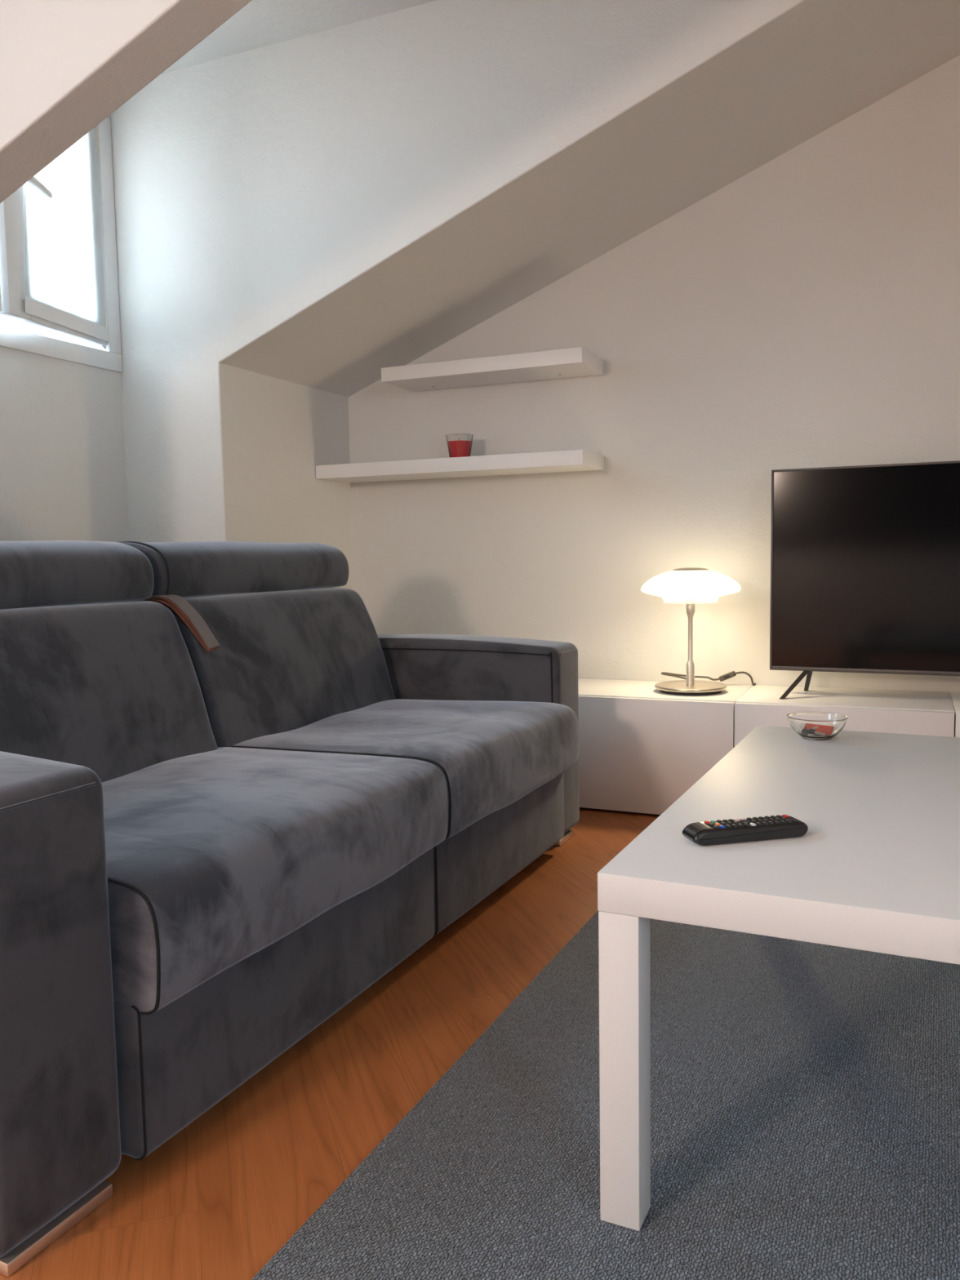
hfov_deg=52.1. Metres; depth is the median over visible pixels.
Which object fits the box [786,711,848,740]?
glass bowl
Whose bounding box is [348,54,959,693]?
wall
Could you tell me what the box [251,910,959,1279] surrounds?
rug
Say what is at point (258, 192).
wall
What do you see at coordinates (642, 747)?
tv cabinet
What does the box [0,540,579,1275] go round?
sofa
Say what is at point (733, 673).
switch
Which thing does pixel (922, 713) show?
tv cabinet
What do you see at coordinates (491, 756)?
seat cushion
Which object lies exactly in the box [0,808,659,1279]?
floor
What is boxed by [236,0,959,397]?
ceiling
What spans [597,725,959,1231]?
coffee table
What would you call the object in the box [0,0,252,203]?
sloped ceiling
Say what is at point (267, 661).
cushion
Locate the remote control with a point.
(707, 833)
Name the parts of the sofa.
armrest, panel, armrest, panel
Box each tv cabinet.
[577,678,752,815]
[734,684,955,746]
[950,692,959,737]
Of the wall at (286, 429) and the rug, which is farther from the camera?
the wall at (286, 429)
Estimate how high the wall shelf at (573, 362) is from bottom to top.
0.050 m
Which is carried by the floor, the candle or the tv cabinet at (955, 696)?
the tv cabinet at (955, 696)
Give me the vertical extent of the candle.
0.090 m
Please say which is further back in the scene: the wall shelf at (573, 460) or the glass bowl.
the wall shelf at (573, 460)
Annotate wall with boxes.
[0,346,128,542]
[70,0,837,542]
[235,367,353,590]
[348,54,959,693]
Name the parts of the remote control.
panel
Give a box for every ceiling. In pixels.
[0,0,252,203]
[160,0,435,74]
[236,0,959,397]
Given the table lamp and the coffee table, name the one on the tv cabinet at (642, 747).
the table lamp
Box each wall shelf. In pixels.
[315,449,604,483]
[381,346,604,391]
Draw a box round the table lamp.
[640,567,755,695]
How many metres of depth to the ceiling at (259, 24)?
2.84 m
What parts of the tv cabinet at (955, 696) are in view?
door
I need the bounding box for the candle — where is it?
[445,433,473,457]
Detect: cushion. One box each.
[0,600,217,782]
[101,746,447,1012]
[155,586,395,746]
[232,699,579,839]
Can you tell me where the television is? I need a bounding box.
[769,460,959,699]
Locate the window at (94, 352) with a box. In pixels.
[0,115,122,372]
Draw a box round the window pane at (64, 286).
[23,126,108,342]
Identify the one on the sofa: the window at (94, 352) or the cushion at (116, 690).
the cushion at (116, 690)
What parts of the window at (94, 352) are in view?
sash, handle, sash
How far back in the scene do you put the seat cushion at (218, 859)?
1.56 m
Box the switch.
[719,671,736,681]
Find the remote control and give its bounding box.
[682,814,808,845]
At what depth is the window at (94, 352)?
3.05 m
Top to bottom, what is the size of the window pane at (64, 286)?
0.707 m
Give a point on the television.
(865, 559)

